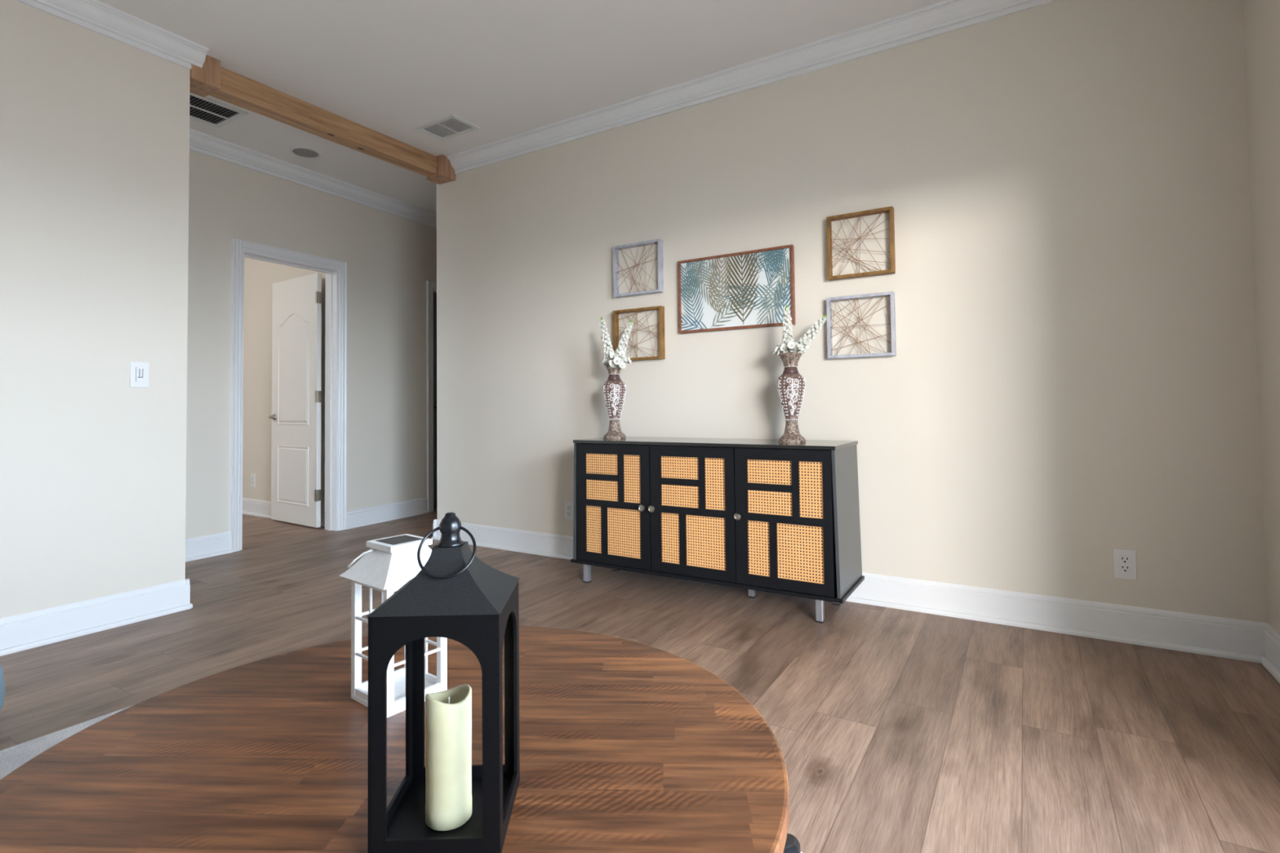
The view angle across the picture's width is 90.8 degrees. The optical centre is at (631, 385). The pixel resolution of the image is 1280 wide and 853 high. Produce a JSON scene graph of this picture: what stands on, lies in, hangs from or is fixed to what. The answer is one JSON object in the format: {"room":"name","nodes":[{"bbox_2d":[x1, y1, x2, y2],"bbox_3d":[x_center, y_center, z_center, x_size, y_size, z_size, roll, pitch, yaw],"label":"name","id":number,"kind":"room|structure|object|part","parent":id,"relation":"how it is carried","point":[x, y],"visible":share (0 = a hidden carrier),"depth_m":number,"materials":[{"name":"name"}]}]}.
{"room":"living room","nodes":[
{"label":"living room","id":0,"kind":"room"},
{"bbox_2d":[0,0,190,618],"bbox_3d":[-3.086,-0.322,1.663,0.189,2.690,3.325,-2,-2,32],"label":"wall","id":1,"kind":"structure","parent":0,"point":[95,126],"depth_m":2.70,"materials":[{"name":"beige paint"}]},
{"bbox_2d":[0,578,192,656],"bbox_3d":[-3.058,0.953,1.633,0.230,0.137,3.352,-2,-2,32],"label":"baseboard","id":2,"kind":"structure","parent":1,"relation":"attached to","point":[19,633],"depth_m":2.67,"materials":[{"name":"white paint"}]},
{"bbox_2d":[15,0,208,69],"bbox_3d":[-2.974,-1.619,1.650,0.081,0.102,3.370,-2,-2,32],"label":"trim","id":3,"kind":"structure","parent":1,"relation":"attached to","point":[95,15],"depth_m":2.81,"materials":[{"name":"white paint"}]},
{"bbox_2d":[129,361,149,387],"bbox_3d":[-2.221,-0.052,2.851,0.012,0.116,0.072,-2,-2,32],"label":"dimmer switch","id":4,"kind":"object","parent":1,"relation":"attached to","point":[139,371],"visible":1,"depth_m":2.85,"materials":[{"name":"white plastic"}]},
{"bbox_2d":[242,257,325,508],"bbox_3d":[-3.583,-0.190,5.854,2.938,2.690,0.120,-2,-2,32],"label":"wall","id":5,"kind":"structure","parent":0,"point":[260,276],"depth_m":5.60,"materials":[{"name":"beige paint"}]},
{"bbox_2d":[250,473,255,487],"bbox_3d":[-3.371,0.842,5.622,0.072,0.116,0.010,-2,-2,32],"label":"wall outlet","id":6,"kind":"object","parent":5,"relation":"attached to","point":[252,476],"visible":1,"depth_m":5.62,"materials":[{"name":"white plastic"}]},
{"bbox_2d":[242,497,324,526],"bbox_3d":[-3.608,1.084,5.753,2.938,0.137,0.028,-2,-2,32],"label":"baseboard","id":7,"kind":"structure","parent":5,"relation":"attached to","point":[257,508],"depth_m":5.54,"materials":[{"name":"white paint"}]},
{"bbox_2d":[185,149,436,538],"bbox_3d":[-2.709,-0.249,4.237,0.130,2.690,8.100,-2,-2,29],"label":"wall","id":8,"kind":"structure","parent":0,"point":[390,259],"depth_m":4.94,"materials":[{"name":"beige paint"}]},
{"bbox_2d":[230,238,346,552],"bbox_3d":[-2.497,0.065,4.587,0.156,2.080,0.860,-2,-2,29],"label":"door frame","id":9,"kind":"structure","parent":8,"relation":"attached to","point":[335,271],"depth_m":4.86,"materials":[{"name":"white paint"}]},
{"bbox_2d":[268,272,321,528],"bbox_3d":[-2.737,0.115,5.149,0.735,1.995,0.153,-2,-2,35],"label":"door","id":10,"kind":"structure","parent":8,"relation":"in","point":[296,311],"depth_m":5.10,"materials":[{"name":"white paint"}]},
{"bbox_3d":[-2.985,0.259,5.262,0.122,0.052,0.059,-2,-2,35],"label":"handle","id":11,"kind":"part","parent":10,"relation":"part of","materials":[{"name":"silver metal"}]},
{"bbox_3d":[-2.755,0.179,5.138,0.487,1.555,0.013,-2,-2,35],"label":"moulded panel","id":12,"kind":"part","parent":10,"relation":"part of","materials":[{"name":"white paint"}]},
{"bbox_2d":[185,497,428,562],"bbox_3d":[-2.637,1.024,4.138,0.028,0.137,8.050,-2,-2,29],"label":"baseboard","id":13,"kind":"structure","parent":8,"relation":"attached to","point":[219,544],"depth_m":4.99,"materials":[{"name":"white paint"}]},
{"bbox_2d":[189,128,436,227],"bbox_3d":[-2.631,-1.545,4.225,0.081,0.102,8.000,-2,-2,29],"label":"trim","id":14,"kind":"structure","parent":8,"relation":"attached to","point":[200,142],"depth_m":4.62,"materials":[{"name":"white paint"}]},
{"bbox_2d":[426,280,436,512],"bbox_3d":[-1.673,0.100,6.082,0.156,2.080,0.895,-2,-2,29],"label":"door frame","id":15,"kind":"structure","parent":8,"relation":"attached to","point":[431,286],"depth_m":5.68,"materials":[{"name":"white paint"}]},
{"bbox_2d":[433,292,436,508],"bbox_3d":[-1.686,0.131,6.081,0.191,1.995,0.720,-2,-2,29],"label":"door","id":16,"kind":"structure","parent":8,"relation":"in","point":[434,293],"depth_m":5.82,"materials":[{"name":"grey wood"}]},
{"bbox_2d":[97,0,944,213],"bbox_3d":[-1.745,-1.664,3.614,8.500,0.080,8.400,-2,-2,32],"label":"ceiling","id":17,"kind":"structure","parent":0,"point":[506,68],"depth_m":3.12,"materials":[{"name":"white paint"}]},
{"bbox_2d":[189,92,248,128],"bbox_3d":[-2.514,-1.610,3.658,0.345,0.008,0.385,-2,-2,32],"label":"ceiling vent","id":18,"kind":"object","parent":17,"relation":"in","point":[206,110],"visible":0.53,"depth_m":3.71,"materials":[{"name":"white metal"}]},
{"bbox_2d":[289,146,321,158],"bbox_3d":[-2.227,-1.595,4.312,0.194,0.006,0.194,-2,-2,32],"label":"ceiling speaker","id":19,"kind":"object","parent":17,"relation":"attached to","point":[310,153],"visible":1,"depth_m":4.30,"materials":[{"name":"white paint"}]},
{"bbox_2d":[293,148,318,157],"bbox_3d":[-2.227,-1.595,4.312,0.158,0.003,0.158,-2,-2,32],"label":"speaker grille","id":20,"kind":"object","parent":19,"relation":"attached to","point":[309,153],"depth_m":4.32,"materials":[{"name":"grey metal"}]},
{"bbox_2d":[190,54,455,184],"bbox_3d":[-1.759,-1.546,3.811,0.166,0.145,1.675,-2,-2,32],"label":"ceiling beam","id":21,"kind":"structure","parent":17,"relation":"attached to","point":[214,80],"depth_m":3.64,"materials":[{"name":"brown wood"}]},
{"bbox_2d":[414,113,479,141],"bbox_3d":[-1.155,-1.617,3.957,0.339,0.008,0.225,-2,-2,32],"label":"ceiling vent","id":22,"kind":"object","parent":17,"relation":"in","point":[451,126],"visible":1,"depth_m":3.95,"materials":[{"name":"white metal"}]},
{"bbox_2d":[0,507,1279,852],"bbox_3d":[-1.713,1.094,3.530,8.500,0.060,8.400,-2,-2,32],"label":"floor","id":23,"kind":"structure","parent":0,"point":[895,731],"depth_m":2.06,"materials":[{"name":"brown wood"}]},
{"bbox_2d":[0,665,4,711],"bbox_3d":[-2.074,0.909,1.733,0.504,0.188,0.504,-2,-2,32],"label":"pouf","id":24,"kind":"object","parent":23,"relation":"on","point":[2,677],"visible":1,"depth_m":1.88,"materials":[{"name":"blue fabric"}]},
{"bbox_2d":[0,705,802,852],"bbox_3d":[-1.166,0.968,0.749,2.000,0.011,2.550,-2,-2,32],"label":"area rug","id":25,"kind":"object","parent":23,"relation":"on","point":[11,758],"visible":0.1,"depth_m":1.75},
{"bbox_2d":[0,626,800,852],"bbox_3d":[-0.306,0.729,0.877,1.080,0.453,1.080,-1,-2,13],"label":"coffee table","id":26,"kind":"object","parent":25,"relation":"on","point":[627,746],"visible":0.69,"depth_m":0.84,"materials":[{"name":"brown wood"}]},
{"bbox_2d":[339,533,447,717],"bbox_3d":[-0.383,0.382,1.042,0.135,0.254,0.135,-2,-2,38],"label":"lantern","id":27,"kind":"object","parent":26,"relation":"on","point":[391,562],"visible":0.71,"depth_m":1.02,"materials":[{"name":"white paint"}]},
{"bbox_3d":[-0.450,0.405,1.033,0.012,0.192,0.012,-2,-2,38],"label":"corner post","id":28,"kind":"part","parent":27,"relation":"part of","materials":[{"name":"white metal"}]},
{"bbox_3d":[-0.442,0.281,1.031,0.043,0.030,0.005,-1,-2,-1],"label":"handle","id":29,"kind":"part","parent":27,"relation":"part of","materials":[{"name":"white paint"}]},
{"bbox_3d":[-0.413,0.494,0.998,0.084,0.011,0.006,-2,-2,38],"label":"rail","id":30,"kind":"part","parent":27,"relation":"part of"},
{"bbox_3d":[-0.415,0.314,1.004,0.084,0.012,0.006,-2,-2,38],"label":"rail","id":31,"kind":"part","parent":27,"relation":"part of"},
{"bbox_3d":[-0.422,0.496,1.070,0.006,0.011,0.084,-2,-2,38],"label":"rail","id":32,"kind":"part","parent":27,"relation":"part of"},
{"bbox_3d":[-0.375,0.402,0.974,0.012,0.192,0.012,-2,-2,38],"label":"corner post","id":33,"kind":"part","parent":27,"relation":"part of","materials":[{"name":"white metal"}]},
{"bbox_3d":[-0.344,0.313,1.012,0.006,0.012,0.084,-2,-2,38],"label":"rail","id":34,"kind":"part","parent":27,"relation":"part of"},
{"bbox_3d":[-0.385,0.255,1.045,0.054,0.001,0.054,-2,-2,38],"label":"solar panel","id":35,"kind":"part","parent":27,"relation":"part of","materials":[{"name":"grey"}]},
{"bbox_2d":[351,674,447,717],"bbox_3d":[-0.382,0.504,1.038,0.108,0.008,0.108,-2,-2,38],"label":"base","id":36,"kind":"object","parent":27,"relation":"on","point":[359,693],"depth_m":1.03,"materials":[{"name":"white paint"}]},
{"bbox_3d":[-0.391,0.407,1.108,0.012,0.192,0.012,-2,-2,38],"label":"corner post","id":37,"kind":"part","parent":27,"relation":"part of","materials":[{"name":"white metal"}]},
{"bbox_3d":[-0.342,0.493,1.007,0.006,0.011,0.084,-2,-2,38],"label":"rail","id":38,"kind":"part","parent":27,"relation":"part of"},
{"bbox_3d":[-0.350,0.496,1.078,0.084,0.011,0.006,-2,-2,38],"label":"rail","id":39,"kind":"part","parent":27,"relation":"part of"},
{"bbox_3d":[-0.316,0.404,1.049,0.012,0.192,0.012,-2,-2,38],"label":"corner post","id":40,"kind":"part","parent":27,"relation":"part of","materials":[{"name":"white metal"}]},
{"bbox_2d":[366,511,519,852],"bbox_3d":[-0.210,0.323,0.733,0.140,0.349,0.140,-1,-2,-2],"label":"lantern","id":41,"kind":"object","parent":26,"relation":"on","point":[455,595],"visible":1,"depth_m":0.68,"materials":[{"name":"black metal"}]},
{"bbox_3d":[-0.276,0.371,0.729,0.004,0.253,0.137,-1,-2,-2],"label":"arched panel","id":42,"kind":"part","parent":41,"relation":"part of","materials":[{"name":"black metal"}]},
{"bbox_3d":[-0.208,0.369,0.665,0.137,0.253,0.004,-1,-2,-2],"label":"arched panel","id":43,"kind":"part","parent":41,"relation":"part of","materials":[{"name":"black metal"}]},
{"bbox_2d":[425,684,471,831],"bbox_3d":[-0.208,0.417,0.718,0.051,0.143,0.051,-2,-2,32],"label":"candle","id":44,"kind":"object","parent":41,"relation":"in","point":[448,713],"visible":1,"depth_m":0.70,"materials":[{"name":"beige wax"}]},
{"bbox_2d":[386,776,512,838],"bbox_3d":[-0.208,0.491,0.728,0.129,0.004,0.129,-1,-2,-2],"label":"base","id":45,"kind":"object","parent":41,"relation":"on","point":[406,819],"depth_m":0.72,"materials":[{"name":"black metal"}]},
{"bbox_3d":[-0.211,0.373,0.798,0.137,0.253,0.004,-1,-2,-2],"label":"arched panel","id":46,"kind":"part","parent":41,"relation":"part of","materials":[{"name":"black metal"}]},
{"bbox_3d":[-0.143,0.370,0.733,0.004,0.253,0.137,-1,-2,-2],"label":"arched panel","id":47,"kind":"part","parent":41,"relation":"part of","materials":[{"name":"black metal"}]},
{"bbox_3d":[0.033,0.815,1.089,0.700,0.286,0.089,0,-2,-32],"label":"leg","id":48,"kind":"part","parent":26,"relation":"part of","materials":[{"name":"black paint"}]},
{"bbox_2d":[570,436,864,623],"bbox_3d":[0.375,0.650,3.133,1.396,0.757,0.447,-2,-2,32],"label":"sideboard","id":49,"kind":"object","parent":23,"relation":"on","point":[772,516],"visible":1,"depth_m":2.90,"materials":[{"name":"black wood"}]},
{"bbox_3d":[-0.237,0.982,3.357,0.029,0.109,0.029,-2,-2,32],"label":"leg","id":50,"kind":"part","parent":49,"relation":"part of","materials":[{"name":"silver metal"}]},
{"bbox_3d":[-0.192,0.740,3.265,0.110,0.246,0.004,-2,-2,32],"label":"cane panel","id":51,"kind":"part","parent":49,"relation":"part of","materials":[{"name":"beige wicker"}]},
{"bbox_3d":[-0.194,0.610,3.500,0.026,0.611,0.406,-2,-2,32],"label":"panel","id":52,"kind":"part","parent":49,"relation":"part of","materials":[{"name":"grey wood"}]},
{"bbox_3d":[-0.149,0.534,3.243,0.211,0.110,0.004,-2,-2,32],"label":"cane panel","id":53,"kind":"part","parent":49,"relation":"part of","materials":[{"name":"beige wicker"}]},
{"bbox_3d":[-0.151,0.401,3.247,0.211,0.112,0.004,-2,-2,32],"label":"cane panel","id":54,"kind":"part","parent":49,"relation":"part of","materials":[{"name":"beige wicker"}]},
{"bbox_3d":[-0.096,0.600,3.208,0.444,0.605,0.018,-2,-2,32],"label":"door frame","id":55,"kind":"part","parent":49,"relation":"part of","materials":[{"name":"black paint"}]},
{"bbox_2d":[602,362,626,438],"bbox_3d":[-0.096,0.079,3.480,0.133,0.415,0.133,-1,-2,-4],"label":"vase","id":56,"kind":"object","parent":49,"relation":"on","point":[614,389],"visible":0.99,"depth_m":3.44,"materials":[{"name":"brown ceramic"}]},
{"bbox_2d":[600,316,614,355],"bbox_3d":[-0.134,-0.248,3.489,0.084,0.271,0.057,-1,-2,13],"label":"flower spray","id":57,"kind":"object","parent":56,"relation":"in","point":[606,340],"visible":0.97,"depth_m":3.48,"materials":[{"name":"white plant"}]},
{"bbox_2d":[600,351,631,368],"bbox_3d":[-0.093,-0.145,3.468,0.167,0.111,0.133,-2,-2,32],"label":"cluster","id":58,"kind":"object","parent":56,"relation":"in","point":[620,360],"visible":0.98,"depth_m":3.43,"materials":[{"name":"white plant"}]},
{"bbox_2d":[614,319,632,354],"bbox_3d":[-0.046,-0.240,3.494,0.102,0.255,0.063,0,-2,-17],"label":"flower spray","id":59,"kind":"object","parent":56,"relation":"in","point":[622,345],"visible":0.86,"depth_m":3.48,"materials":[{"name":"white plant"}]},
{"bbox_3d":[-0.036,0.735,3.168,0.210,0.246,0.004,-2,-2,32],"label":"cane panel","id":60,"kind":"part","parent":49,"relation":"part of","materials":[{"name":"beige wicker"}]},
{"bbox_3d":[0.005,0.462,3.149,0.110,0.245,0.004,-2,-2,32],"label":"cane panel","id":61,"kind":"part","parent":49,"relation":"part of","materials":[{"name":"beige wicker"}]},
{"bbox_3d":[0.052,0.597,3.088,0.033,0.033,0.029,-2,-2,32],"label":"knob","id":62,"kind":"part","parent":49,"relation":"part of","materials":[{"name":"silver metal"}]},
{"bbox_3d":[0.100,0.595,3.059,0.033,0.033,0.029,-2,-2,32],"label":"knob","id":63,"kind":"part","parent":49,"relation":"part of","materials":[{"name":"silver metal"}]},
{"bbox_3d":[0.189,0.728,3.028,0.110,0.246,0.004,-2,-2,32],"label":"cane panel","id":64,"kind":"part","parent":49,"relation":"part of","materials":[{"name":"beige wicker"}]},
{"bbox_3d":[0.232,0.523,3.006,0.211,0.110,0.004,-2,-2,32],"label":"cane panel","id":65,"kind":"part","parent":49,"relation":"part of","materials":[{"name":"beige wicker"}]},
{"bbox_3d":[0.231,0.389,3.010,0.211,0.112,0.004,-2,-2,32],"label":"cane panel","id":66,"kind":"part","parent":49,"relation":"part of","materials":[{"name":"beige wicker"}]},
{"bbox_3d":[0.283,0.589,2.973,0.438,0.605,0.018,-2,-2,32],"label":"door frame","id":67,"kind":"part","parent":49,"relation":"part of","materials":[{"name":"black paint"}]},
{"bbox_3d":[0.345,0.723,2.931,0.210,0.246,0.004,-2,-2,32],"label":"cane panel","id":68,"kind":"part","parent":49,"relation":"part of","materials":[{"name":"beige wicker"}]},
{"bbox_3d":[0.386,0.451,2.912,0.110,0.245,0.004,-2,-2,32],"label":"cane panel","id":69,"kind":"part","parent":49,"relation":"part of","materials":[{"name":"beige wicker"}]},
{"bbox_3d":[0.378,0.280,3.155,1.360,0.016,0.420,-2,-2,32],"label":"panel","id":70,"kind":"part","parent":49,"relation":"part of","materials":[{"name":"black wood"}]},
{"bbox_3d":[0.382,0.906,3.131,1.396,0.016,0.417,-2,-2,32],"label":"panel","id":71,"kind":"part","parent":49,"relation":"part of","materials":[{"name":"black paint"}]},
{"bbox_3d":[0.484,0.597,3.314,1.340,0.611,0.006,-2,-2,32],"label":"panel","id":72,"kind":"part","parent":49,"relation":"part of","materials":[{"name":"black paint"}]},
{"bbox_3d":[0.476,0.584,2.825,0.033,0.033,0.029,-2,-2,32],"label":"knob","id":73,"kind":"part","parent":49,"relation":"part of","materials":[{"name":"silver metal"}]},
{"bbox_3d":[0.583,0.963,3.062,0.029,0.109,0.029,-2,-2,32],"label":"leg","id":74,"kind":"part","parent":49,"relation":"part of","materials":[{"name":"silver metal"}]},
{"bbox_3d":[0.565,0.717,2.795,0.110,0.246,0.004,-2,-2,32],"label":"cane panel","id":75,"kind":"part","parent":49,"relation":"part of","materials":[{"name":"beige wicker"}]},
{"bbox_3d":[0.606,0.378,2.777,0.211,0.112,0.004,-2,-2,32],"label":"cane panel","id":76,"kind":"part","parent":49,"relation":"part of","materials":[{"name":"beige wicker"}]},
{"bbox_3d":[0.608,0.512,2.773,0.211,0.110,0.004,-2,-2,32],"label":"cane panel","id":77,"kind":"part","parent":49,"relation":"part of","materials":[{"name":"beige wicker"}]},
{"bbox_3d":[0.655,0.578,2.742,0.430,0.605,0.018,-2,-2,32],"label":"door frame","id":78,"kind":"part","parent":49,"relation":"part of","materials":[{"name":"black paint"}]},
{"bbox_2d":[776,352,805,442],"bbox_3d":[0.747,0.054,2.957,0.133,0.415,0.133,-1,-2,8],"label":"vase","id":79,"kind":"object","parent":49,"relation":"on","point":[790,385],"visible":1,"depth_m":2.92,"materials":[{"name":"brown ceramic"}]},
{"bbox_2d":[782,304,794,343],"bbox_3d":[0.733,-0.260,2.967,0.063,0.244,0.058,-2,-2,32],"label":"flower spray","id":80,"kind":"object","parent":79,"relation":"in","point":[788,334],"visible":0.93,"depth_m":2.96,"materials":[{"name":"white plant"}]},
{"bbox_2d":[772,339,804,355],"bbox_3d":[0.726,-0.178,2.947,0.156,0.078,0.096,-2,-2,32],"label":"cluster","id":81,"kind":"object","parent":79,"relation":"in","point":[792,346],"visible":0.98,"depth_m":2.93,"materials":[{"name":"white plant"}]},
{"bbox_2d":[795,314,827,353],"bbox_3d":[0.830,-0.236,2.941,0.157,0.193,0.064,-1,-2,21],"label":"flower spray","id":82,"kind":"object","parent":79,"relation":"in","point":[805,340],"visible":0.98,"depth_m":2.93,"materials":[{"name":"white plant"}]},
{"bbox_3d":[0.721,0.712,2.698,0.210,0.246,0.004,-2,-2,32],"label":"cane panel","id":83,"kind":"part","parent":49,"relation":"part of","materials":[{"name":"beige wicker"}]},
{"bbox_3d":[0.762,0.439,2.678,0.110,0.245,0.004,-2,-2,32],"label":"cane panel","id":84,"kind":"part","parent":49,"relation":"part of","materials":[{"name":"beige wicker"}]},
{"bbox_3d":[0.806,0.950,2.706,0.029,0.109,0.029,-2,-2,32],"label":"leg","id":85,"kind":"part","parent":49,"relation":"part of","materials":[{"name":"silver metal"}]},
{"bbox_3d":[0.953,0.576,2.787,0.026,0.611,0.406,-2,-2,32],"label":"panel","id":86,"kind":"part","parent":49,"relation":"part of","materials":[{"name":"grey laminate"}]},
{"bbox_2d":[436,0,1267,622],"bbox_3d":[0.503,-0.310,3.433,4.417,2.690,0.120,-2,-2,32],"label":"wall","id":87,"kind":"structure","parent":0,"point":[1071,380],"depth_m":2.79,"materials":[{"name":"beige paint"}]},
{"bbox_2d":[564,501,573,520],"bbox_3d":[-0.385,0.768,3.884,0.072,0.116,0.010,-2,-2,32],"label":"wall outlet","id":88,"kind":"object","parent":87,"relation":"attached to","point":[569,505],"visible":0.86,"depth_m":3.88,"materials":[{"name":"white plastic"}]},
{"bbox_2d":[566,505,571,516],"bbox_3d":[-0.386,0.768,3.882,0.033,0.068,0.004,-2,-2,32],"label":"receptacle","id":89,"kind":"object","parent":88,"relation":"attached to","point":[568,507],"depth_m":3.88,"materials":[{"name":"white plastic"}]},
{"bbox_2d":[613,238,663,297],"bbox_3d":[0.035,-0.674,3.637,0.315,0.298,0.042,-2,-2,32],"label":"art","id":90,"kind":"object","parent":87,"relation":"attached to","point":[660,242],"visible":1,"depth_m":3.62,"materials":[{"name":"grey wood"}]},
{"bbox_2d":[613,305,665,360],"bbox_3d":[0.038,-0.296,3.626,0.323,0.296,0.042,-2,-2,32],"label":"art","id":91,"kind":"object","parent":87,"relation":"attached to","point":[661,308],"visible":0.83,"depth_m":3.60,"materials":[{"name":"brown wood"}]},
{"bbox_2d":[677,244,795,333],"bbox_3d":[0.538,-0.499,3.330,0.646,0.401,0.026,-2,-2,32],"label":"print","id":92,"kind":"object","parent":87,"relation":"attached to","point":[748,289],"visible":0.98,"depth_m":3.31,"materials":[{"name":"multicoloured paper"}]},
{"bbox_2d":[447,0,1057,173],"bbox_3d":[0.470,-1.606,3.365,4.095,0.102,0.081,-2,-2,32],"label":"trim","id":93,"kind":"structure","parent":87,"relation":"attached to","point":[944,16],"depth_m":3.24,"materials":[{"name":"white paint"}]},
{"bbox_2d":[431,519,1266,663],"bbox_3d":[0.448,0.968,3.421,4.324,0.137,0.148,-2,-2,32],"label":"baseboard","id":94,"kind":"structure","parent":87,"relation":"attached to","point":[1206,635],"depth_m":2.59,"materials":[{"name":"white paint"}]},
{"bbox_2d":[826,206,895,280],"bbox_3d":[1.080,-0.669,2.987,0.300,0.304,0.042,-2,-2,32],"label":"art","id":95,"kind":"object","parent":87,"relation":"attached to","point":[889,209],"visible":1,"depth_m":2.98,"materials":[{"name":"brown wood"}]},
{"bbox_2d":[826,291,896,359],"bbox_3d":[1.079,-0.282,2.978,0.303,0.294,0.042,-2,-2,32],"label":"art","id":96,"kind":"object","parent":87,"relation":"attached to","point":[891,294],"visible":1,"depth_m":2.97,"materials":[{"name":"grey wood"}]},
{"bbox_2d":[1112,547,1137,580],"bbox_3d":[1.917,0.692,2.454,0.072,0.116,0.010,-2,-2,32],"label":"wall outlet","id":97,"kind":"object","parent":87,"relation":"attached to","point":[1124,560],"visible":1,"depth_m":2.45,"materials":[{"name":"white plastic"}]},
{"bbox_2d":[1119,555,1130,573],"bbox_3d":[1.915,0.692,2.452,0.033,0.068,0.004,-2,-2,32],"label":"receptacle","id":98,"kind":"object","parent":97,"relation":"attached to","point":[1124,560],"depth_m":2.45,"materials":[{"name":"white plastic"}]},
{"bbox_2d":[1241,0,1279,634],"bbox_3d":[0.976,-0.415,0.126,0.120,2.690,5.000,-2,-2,32],"label":"wall","id":99,"kind":"structure","parent":0,"point":[1260,18],"depth_m":2.16,"materials":[{"name":"beige paint"}]},
{"bbox_2d":[1261,622,1279,684],"bbox_3d":[1.889,0.898,1.671,0.028,0.137,1.360,-2,-2,32],"label":"baseboard","id":100,"kind":"structure","parent":99,"relation":"attached to","point":[1271,662],"depth_m":2.16,"materials":[{"name":"white paint"}]}
]}

